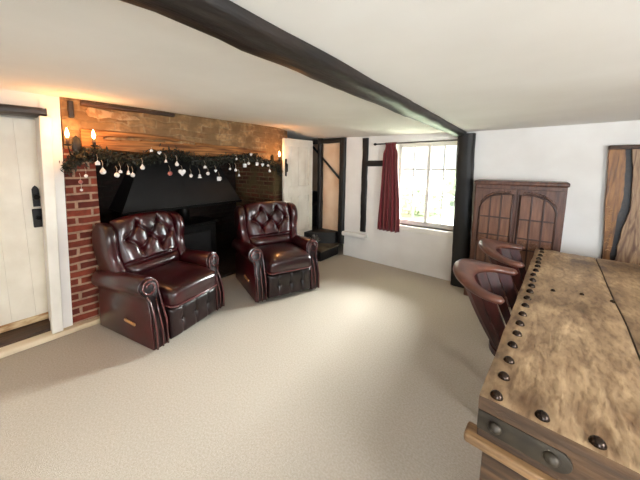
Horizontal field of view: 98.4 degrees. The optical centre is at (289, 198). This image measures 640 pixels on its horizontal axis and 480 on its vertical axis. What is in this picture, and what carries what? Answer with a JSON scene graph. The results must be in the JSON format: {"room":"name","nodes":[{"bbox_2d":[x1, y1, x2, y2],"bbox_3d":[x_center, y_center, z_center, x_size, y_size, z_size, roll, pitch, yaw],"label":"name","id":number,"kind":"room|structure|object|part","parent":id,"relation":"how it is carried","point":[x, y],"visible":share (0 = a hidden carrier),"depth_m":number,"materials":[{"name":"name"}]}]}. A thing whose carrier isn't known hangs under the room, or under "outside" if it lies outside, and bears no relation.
{"room":"living room","nodes":[
{"label":"living room","id":0,"kind":"room"},
{"bbox_2d":[0,114,32,282],"bbox_3d":[-2.779,0.217,2.323,0.060,2.100,1.260,6,9,42],"label":"wall","id":1,"kind":"structure","parent":0,"point":[1,115],"depth_m":2.49,"materials":[{"name":"paint"}]},
{"bbox_2d":[0,89,38,107],"bbox_3d":[-3.104,0.270,1.606,0.400,2.170,2.560,6,9,42],"label":"wall","id":2,"kind":"structure","parent":0,"point":[12,97],"depth_m":2.21,"materials":[{"name":"paint"}]},
{"bbox_2d":[0,103,46,117],"bbox_3d":[-2.577,-0.671,1.853,0.205,0.076,1.400,6,9,42],"label":"trim","id":3,"kind":"structure","parent":2,"relation":"attached to","point":[5,109],"depth_m":2.21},
{"bbox_2d":[0,117,48,332],"bbox_3d":[-2.551,0.254,2.302,0.133,1.880,0.809,6,9,42],"label":"door","id":4,"kind":"structure","parent":2,"relation":"in","point":[23,299],"depth_m":2.47,"materials":[{"name":"beige paint"}]},
{"bbox_3d":[-2.333,-0.028,2.524,0.015,0.195,0.050,6,9,42],"label":"handle plate","id":5,"kind":"part","parent":4,"relation":"part of","materials":[{"name":"black metal"}]},
{"bbox_3d":[-2.305,-0.017,2.500,0.060,0.051,0.052,6,9,42],"label":"knob","id":6,"kind":"part","parent":4,"relation":"part of","materials":[{"name":"black metal"}]},
{"bbox_2d":[0,318,50,347],"bbox_3d":[-2.673,1.249,2.245,0.350,0.070,1.500,6,9,42],"label":"trim","id":7,"kind":"structure","parent":2,"relation":"attached to","point":[40,327],"depth_m":2.45,"materials":[{"name":"brown wood"}]},
{"bbox_2d":[0,316,99,358],"bbox_3d":[-2.851,1.325,1.711,0.110,0.050,2.860,6,9,42],"label":"baseboard","id":8,"kind":"structure","parent":2,"relation":"attached to","point":[8,350],"depth_m":2.41,"materials":[{"name":"paint"}]},
{"bbox_2d":[37,116,63,333],"bbox_3d":[-2.104,0.253,2.420,0.100,1.905,0.148,6,9,42],"label":"trim","id":9,"kind":"structure","parent":2,"relation":"attached to","point":[44,122],"depth_m":2.38,"materials":[{"name":"white wood"}]},
{"bbox_2d":[33,94,72,327],"bbox_3d":[-2.223,0.150,2.575,0.400,2.170,0.210,6,9,42],"label":"wall strip","id":10,"kind":"object","parent":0,"point":[51,103],"visible":0.36,"depth_m":2.47,"materials":[{"name":"paint"}]},
{"bbox_2d":[0,242,511,479],"bbox_3d":[0.255,1.302,2.100,7.800,0.001,8.000,6,9,42],"label":"floor","id":11,"kind":"structure","parent":0,"point":[376,371],"depth_m":1.89,"materials":[{"name":"carpet"}]},
{"bbox_2d":[91,211,224,349],"bbox_3d":[-1.268,0.684,2.766,0.956,1.063,0.927,4,8,28],"label":"recliner armchair","id":12,"kind":"object","parent":11,"relation":"on","point":[153,288],"visible":1,"depth_m":2.55,"materials":[{"name":"leather"}]},
{"bbox_3d":[-1.458,0.933,2.471,0.800,0.601,0.179,4,8,28],"label":"arm","id":13,"kind":"part","parent":12,"relation":"part of","materials":[{"name":"leather"}]},
{"bbox_3d":[-1.395,1.073,2.400,0.156,0.034,0.025,4,8,28],"label":"recline lever","id":14,"kind":"part","parent":12,"relation":"part of","materials":[{"name":"brown wood"}]},
{"bbox_3d":[-1.463,0.456,2.843,0.345,0.629,0.660,4,8,28],"label":"backrest","id":15,"kind":"part","parent":12,"relation":"part of","materials":[{"name":"leather"}]},
{"bbox_2d":[139,261,216,305],"bbox_3d":[-1.180,0.796,2.733,0.750,0.230,0.570,4,8,28],"label":"seat cushion","id":16,"kind":"object","parent":12,"relation":"on","point":[180,283],"depth_m":2.58,"materials":[{"name":"leather"}]},
{"bbox_3d":[-0.917,1.056,2.623,0.087,0.270,0.550,4,8,28],"label":"footrest panel","id":17,"kind":"part","parent":12,"relation":"part of","materials":[{"name":"leather"}]},
{"bbox_3d":[-1.105,0.852,3.127,0.800,0.601,0.179,4,8,28],"label":"arm","id":18,"kind":"part","parent":12,"relation":"part of","materials":[{"name":"leather"}]},
{"bbox_2d":[59,97,286,324],"bbox_3d":[-1.456,-0.013,3.935,1.203,2.160,2.990,6,9,42],"label":"fireplace","id":19,"kind":"object","parent":11,"relation":"on","point":[104,198],"visible":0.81,"depth_m":3.49,"materials":[{"name":"red brick"}]},
{"bbox_2d":[67,100,74,117],"bbox_3d":[-1.946,-0.793,2.437,0.060,0.145,0.040,6,9,42],"label":"trim","id":20,"kind":"structure","parent":19,"relation":"attached to","point":[70,107],"depth_m":2.42,"materials":[{"name":"brown wood"}]},
{"bbox_2d":[64,127,97,157],"bbox_3d":[-1.863,-0.489,2.437,0.192,0.257,0.247,6,9,42],"label":"wall sconce","id":21,"kind":"object","parent":19,"relation":"attached to","point":[76,144],"visible":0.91,"depth_m":2.46,"materials":[{"name":"black metal"}]},
{"bbox_3d":[-1.885,-0.563,2.323,0.030,0.083,0.030,6,9,42],"label":"candle bulb","id":22,"kind":"part","parent":21,"relation":"part of","materials":[{"name":"white glass"}]},
{"bbox_2d":[80,100,174,116],"bbox_3d":[-1.622,-0.910,2.814,0.113,0.050,0.860,6,9,42],"label":"trim","id":23,"kind":"structure","parent":19,"relation":"attached to","point":[84,103],"depth_m":2.74,"materials":[{"name":"brown wood"}]},
{"bbox_2d":[59,143,282,175],"bbox_3d":[-1.009,-0.420,3.376,0.172,0.472,2.838,6,9,42],"label":"garland","id":24,"kind":"object","parent":19,"relation":"attached to","point":[79,158],"visible":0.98,"depth_m":2.88},
{"bbox_2d":[100,160,105,173],"bbox_3d":[-1.718,-0.291,2.521,0.052,0.131,0.051,6,9,42],"label":"bauble","id":25,"kind":"object","parent":24,"relation":"hanging from","point":[102,171],"visible":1,"depth_m":2.51,"materials":[{"name":"silver metal"}]},
{"bbox_3d":[-1.039,-0.423,3.390,0.024,0.281,2.736,6,9,42],"label":"stem","id":26,"kind":"part","parent":24,"relation":"part of","materials":[{"name":"green plant"}]},
{"bbox_2d":[178,166,185,175],"bbox_3d":[-1.215,-0.319,3.086,0.033,0.121,0.080,6,9,42],"label":"heart ornament","id":27,"kind":"object","parent":24,"relation":"hanging from","point":[182,172],"visible":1,"depth_m":3.08,"materials":[{"name":"white ceramic"}]},
{"bbox_2d":[109,156,241,215],"bbox_3d":[-1.584,-0.394,4.003,0.540,1.000,1.770,6,9,42],"label":"hood","id":28,"kind":"object","parent":19,"relation":"attached to","point":[151,188],"depth_m":3.71,"materials":[{"name":"black metal"}]},
{"bbox_2d":[179,208,218,253],"bbox_3d":[-1.493,0.530,4.069,0.480,0.970,0.740,6,9,42],"label":"stove","id":29,"kind":"object","parent":19,"relation":"on","point":[199,232],"visible":0.3,"depth_m":4.01,"materials":[{"name":"black metal"}]},
{"bbox_3d":[-1.328,0.662,3.935,0.025,0.380,0.440,6,9,42],"label":"door","id":30,"kind":"part","parent":29,"relation":"part of","materials":[{"name":"metal"}]},
{"bbox_3d":[-1.493,0.341,4.046,0.480,0.030,0.740,6,9,42],"label":"plate","id":31,"kind":"part","parent":29,"relation":"part of","materials":[{"name":"black metal"}]},
{"bbox_2d":[271,151,280,166],"bbox_3d":[-0.216,-0.615,4.272,0.187,0.257,0.071,5,9,35],"label":"wall sconce","id":32,"kind":"object","parent":19,"relation":"attached to","point":[272,156],"visible":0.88,"depth_m":4.28,"materials":[{"name":"black metal"}]},
{"bbox_2d":[232,201,318,301],"bbox_3d":[-0.187,0.587,3.552,0.927,1.063,0.956,-4,8,-27],"label":"recliner armchair","id":33,"kind":"object","parent":11,"relation":"on","point":[272,260],"visible":1,"depth_m":3.42,"materials":[{"name":"leather"}]},
{"bbox_3d":[-0.527,0.816,3.421,0.179,0.601,0.800,-4,8,-27],"label":"arm","id":34,"kind":"part","parent":33,"relation":"part of","materials":[{"name":"leather"}]},
{"bbox_3d":[-0.289,0.348,3.721,0.660,0.629,0.345,-4,8,-27],"label":"backrest","id":35,"kind":"part","parent":33,"relation":"part of","materials":[{"name":"leather"}]},
{"bbox_2d":[257,242,310,273],"bbox_3d":[-0.142,0.704,3.478,0.570,0.230,0.750,-4,8,-27],"label":"seat cushion","id":36,"kind":"object","parent":33,"relation":"on","point":[277,257],"depth_m":3.21,"materials":[{"name":"leather"}]},
{"bbox_3d":[-0.005,0.979,3.245,0.550,0.270,0.087,-4,8,-27],"label":"footrest panel","id":37,"kind":"part","parent":33,"relation":"part of","materials":[{"name":"leather"}]},
{"bbox_3d":[0.138,0.774,3.763,0.179,0.601,0.800,-4,8,-27],"label":"arm","id":38,"kind":"part","parent":33,"relation":"part of","materials":[{"name":"leather"}]},
{"bbox_2d":[304,143,339,261],"bbox_3d":[0.447,-0.060,5.252,1.390,1.930,1.450,6,9,42],"label":"staircase","id":39,"kind":"structure","parent":11,"relation":"on","point":[328,235],"depth_m":4.89,"materials":[{"name":"paint"}]},
{"bbox_2d":[282,138,312,235],"bbox_3d":[0.153,-0.156,4.643,0.097,1.670,0.736,6,9,42],"label":"door","id":40,"kind":"structure","parent":39,"relation":"attached to","point":[297,155],"depth_m":4.65,"materials":[{"name":"beige paint"}]},
{"bbox_3d":[0.774,-0.210,4.915,0.420,1.550,0.040,6,9,42],"label":"infill panel","id":41,"kind":"part","parent":39,"relation":"part of","materials":[{"name":"paint"}]},
{"bbox_2d":[453,258,517,355],"bbox_3d":[1.352,0.893,1.701,0.616,0.913,0.647,-7,10,-45],"label":"chair","id":42,"kind":"object","parent":11,"relation":"on","point":[474,275],"visible":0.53,"depth_m":1.72,"materials":[{"name":"brown wood"}]},
{"bbox_3d":[1.234,0.479,1.770,0.616,0.106,0.311,-7,10,-45],"label":"bow rail","id":43,"kind":"part","parent":42,"relation":"part of","materials":[{"name":"brown wood"}]},
{"bbox_3d":[1.433,0.926,1.624,0.430,0.034,0.420,-7,10,-45],"label":"seat","id":44,"kind":"part","parent":42,"relation":"part of","materials":[{"name":"brown wood"}]},
{"bbox_2d":[478,238,525,307],"bbox_3d":[1.890,0.827,2.240,0.647,0.913,0.616,6,9,40],"label":"chair","id":45,"kind":"object","parent":11,"relation":"on","point":[498,252],"visible":0.32,"depth_m":2.26,"materials":[{"name":"brown wood"}]},
{"bbox_3d":[1.761,0.413,2.298,0.311,0.106,0.616,6,9,40],"label":"bow rail","id":46,"kind":"part","parent":45,"relation":"part of","materials":[{"name":"brown wood"}]},
{"bbox_2d":[464,179,569,306],"bbox_3d":[2.485,0.488,3.069,0.800,1.378,0.356,6,9,42],"label":"cabinet","id":47,"kind":"object","parent":11,"relation":"on","point":[528,214],"visible":0.71,"depth_m":2.89,"materials":[{"name":"brown wood"}]},
{"bbox_3d":[2.262,0.467,3.092,0.355,1.175,0.022,6,9,42],"label":"door","id":48,"kind":"part","parent":47,"relation":"part of","materials":[{"name":"brown wood"}]},
{"bbox_3d":[2.262,0.466,3.077,0.285,1.060,0.008,6,9,42],"label":"panel","id":49,"kind":"part","parent":47,"relation":"part of","materials":[{"name":"brown wood"}]},
{"bbox_3d":[2.258,0.467,3.072,0.303,1.078,0.018,6,9,42],"label":"arch moulding","id":50,"kind":"part","parent":47,"relation":"part of","materials":[{"name":"brown wood"}]},
{"bbox_3d":[2.494,-0.175,2.997,0.772,0.043,0.330,6,9,42],"label":"cornice","id":51,"kind":"part","parent":47,"relation":"part of","materials":[{"name":"brown wood"}]},
{"bbox_3d":[2.518,0.494,2.847,0.285,1.060,0.008,6,9,42],"label":"panel","id":52,"kind":"part","parent":47,"relation":"part of","materials":[{"name":"brown wood"}]},
{"bbox_3d":[2.514,0.495,2.843,0.303,1.078,0.018,6,9,42],"label":"arch moulding","id":53,"kind":"part","parent":47,"relation":"part of","materials":[{"name":"brown wood"}]},
{"bbox_3d":[2.533,0.497,2.849,0.355,1.175,0.022,6,9,42],"label":"door","id":54,"kind":"part","parent":47,"relation":"part of","materials":[{"name":"brown wood"}]},
{"bbox_2d":[464,248,639,479],"bbox_3d":[1.857,0.985,1.489,2.421,0.780,1.065,-7,10,-44],"label":"table","id":55,"kind":"object","parent":11,"relation":"on","point":[559,397],"visible":1,"depth_m":1.02,"materials":[{"name":"wood"}]},
{"bbox_3d":[1.035,1.167,0.688,0.030,0.495,0.954,-7,10,-44],"label":"panel","id":56,"kind":"part","parent":55,"relation":"part of","materials":[{"name":"brown wood"}]},
{"bbox_3d":[1.030,0.905,0.649,0.075,0.035,1.065,-7,10,-44],"label":"ledge rail","id":57,"kind":"part","parent":55,"relation":"part of","materials":[{"name":"brown wood"}]},
{"bbox_2d":[235,144,323,200],"bbox_3d":[0.093,-0.235,5.566,2.600,2.200,1.730,6,9,42],"label":"wall","id":58,"kind":"structure","parent":0,"point":[315,155],"depth_m":6.12,"materials":[{"name":"paint"}]},
{"bbox_2d":[317,138,322,228],"bbox_3d":[0.546,-0.262,5.015,0.086,1.670,0.096,6,9,42],"label":"trim","id":59,"kind":"structure","parent":58,"relation":"attached to","point":[320,146],"depth_m":4.98,"materials":[{"name":"black wood"}]},
{"bbox_2d":[0,0,639,139],"bbox_3d":[0.255,-0.804,1.840,7.802,0.346,8.002,6,9,42],"label":"ceiling","id":60,"kind":"structure","parent":0,"point":[475,65],"depth_m":1.14,"materials":[{"name":"paint"}]},
{"bbox_2d":[343,120,639,280],"bbox_3d":[2.894,0.144,3.114,5.020,2.050,0.300,6,9,42],"label":"wall","id":61,"kind":"structure","parent":0,"point":[577,155],"depth_m":3.14,"materials":[{"name":"paint"}]},
{"bbox_2d":[121,0,466,136],"bbox_3d":[0.117,-0.556,1.094,0.151,0.135,6.277,6,9,40],"label":"ceiling beam","id":62,"kind":"structure","parent":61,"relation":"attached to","point":[227,21],"depth_m":0.87,"materials":[{"name":"black wood"}]},
{"bbox_2d":[309,138,339,143],"bbox_3d":[0.599,-1.018,4.883,0.930,0.081,0.105,6,9,42],"label":"trim","id":63,"kind":"structure","parent":61,"relation":"attached to","point":[337,140],"depth_m":4.79,"materials":[{"name":"black wood"}]},
{"bbox_2d":[313,146,338,178],"bbox_3d":[0.631,-0.666,4.894,0.708,0.689,0.040,6,9,42],"label":"trim","id":64,"kind":"structure","parent":61,"relation":"attached to","point":[314,148],"depth_m":4.84,"materials":[{"name":"black wood"}]},
{"bbox_2d":[338,137,346,243],"bbox_3d":[0.903,-0.129,4.707,0.129,1.800,0.120,6,9,42],"label":"trim","id":65,"kind":"structure","parent":61,"relation":"attached to","point":[342,148],"depth_m":4.65,"materials":[{"name":"black wood"}]},
{"bbox_2d":[342,230,366,238],"bbox_3d":[1.066,0.596,4.574,0.440,0.075,0.090,6,9,42],"label":"trim","id":66,"kind":"structure","parent":61,"relation":"attached to","point":[345,233],"depth_m":4.52,"materials":[{"name":"paint"}]},
{"bbox_2d":[360,138,368,231],"bbox_3d":[1.192,-0.213,4.410,0.106,1.500,0.055,6,9,42],"label":"trim","id":67,"kind":"structure","parent":61,"relation":"attached to","point":[365,148],"depth_m":4.39,"materials":[{"name":"black wood"}]},
{"bbox_2d":[366,160,382,165],"bbox_3d":[1.369,-0.547,4.207,0.410,0.092,0.050,6,9,42],"label":"trim","id":68,"kind":"structure","parent":61,"relation":"attached to","point":[368,162],"depth_m":4.24,"materials":[{"name":"black wood"}]},
{"bbox_2d":[374,139,456,145],"bbox_3d":[1.709,-0.784,3.812,1.140,0.040,0.090,6,9,42],"label":"curtain rod","id":69,"kind":"object","parent":61,"relation":"attached to","point":[375,144],"visible":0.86,"depth_m":3.73,"materials":[{"name":"black metal"}]},
{"bbox_2d":[377,142,399,232],"bbox_3d":[1.474,-0.170,4.058,0.335,1.312,0.088,6,9,42],"label":"curtain","id":70,"kind":"object","parent":69,"relation":"hanging from","point":[389,208],"visible":1,"depth_m":4.04,"materials":[{"name":"red fabric"}]},
{"bbox_2d":[398,141,456,237],"bbox_3d":[1.913,-0.154,3.877,0.860,1.265,0.215,6,9,42],"label":"window","id":71,"kind":"structure","parent":61,"relation":"in","point":[406,226],"depth_m":3.90,"materials":[{"name":"white wood"}]},
{"bbox_3d":[1.889,0.439,3.925,0.860,0.075,0.145,6,9,42],"label":"sill","id":72,"kind":"part","parent":71,"relation":"part of","materials":[{"name":"white paint"}]},
{"bbox_2d":[450,133,475,287],"bbox_3d":[2.180,0.160,3.472,0.233,1.930,0.158,6,9,42],"label":"trim","id":73,"kind":"structure","parent":61,"relation":"attached to","point":[462,215],"depth_m":3.40,"materials":[{"name":"black wood"}]},
{"bbox_2d":[601,144,639,264],"bbox_3d":[3.367,0.378,2.464,0.835,1.725,0.057,6,9,42],"label":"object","id":74,"kind":"object","parent":61,"relation":"attached to","point":[621,238],"visible":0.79,"depth_m":2.60,"materials":[{"name":"brown wood"}]},
{"bbox_3d":[3.367,-0.458,2.361,0.835,0.040,0.057,6,9,42],"label":"rail","id":75,"kind":"part","parent":74,"relation":"part of","materials":[{"name":"brown wood"}]},
{"label":"outside","id":76,"kind":"structure","parent":0,"visible":0},
{"bbox_2d":[400,176,454,224],"bbox_3d":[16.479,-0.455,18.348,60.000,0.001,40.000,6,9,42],"label":"lawn","id":77,"kind":"structure","parent":76,"point":[447,218],"depth_m":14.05,"materials":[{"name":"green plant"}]},
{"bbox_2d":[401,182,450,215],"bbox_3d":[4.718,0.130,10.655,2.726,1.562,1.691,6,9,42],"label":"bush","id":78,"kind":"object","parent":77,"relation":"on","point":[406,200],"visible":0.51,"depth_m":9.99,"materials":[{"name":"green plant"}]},
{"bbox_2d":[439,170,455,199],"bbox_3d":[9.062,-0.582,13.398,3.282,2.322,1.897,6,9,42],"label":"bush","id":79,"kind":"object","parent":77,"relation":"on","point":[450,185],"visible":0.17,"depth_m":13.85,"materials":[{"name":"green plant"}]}
]}

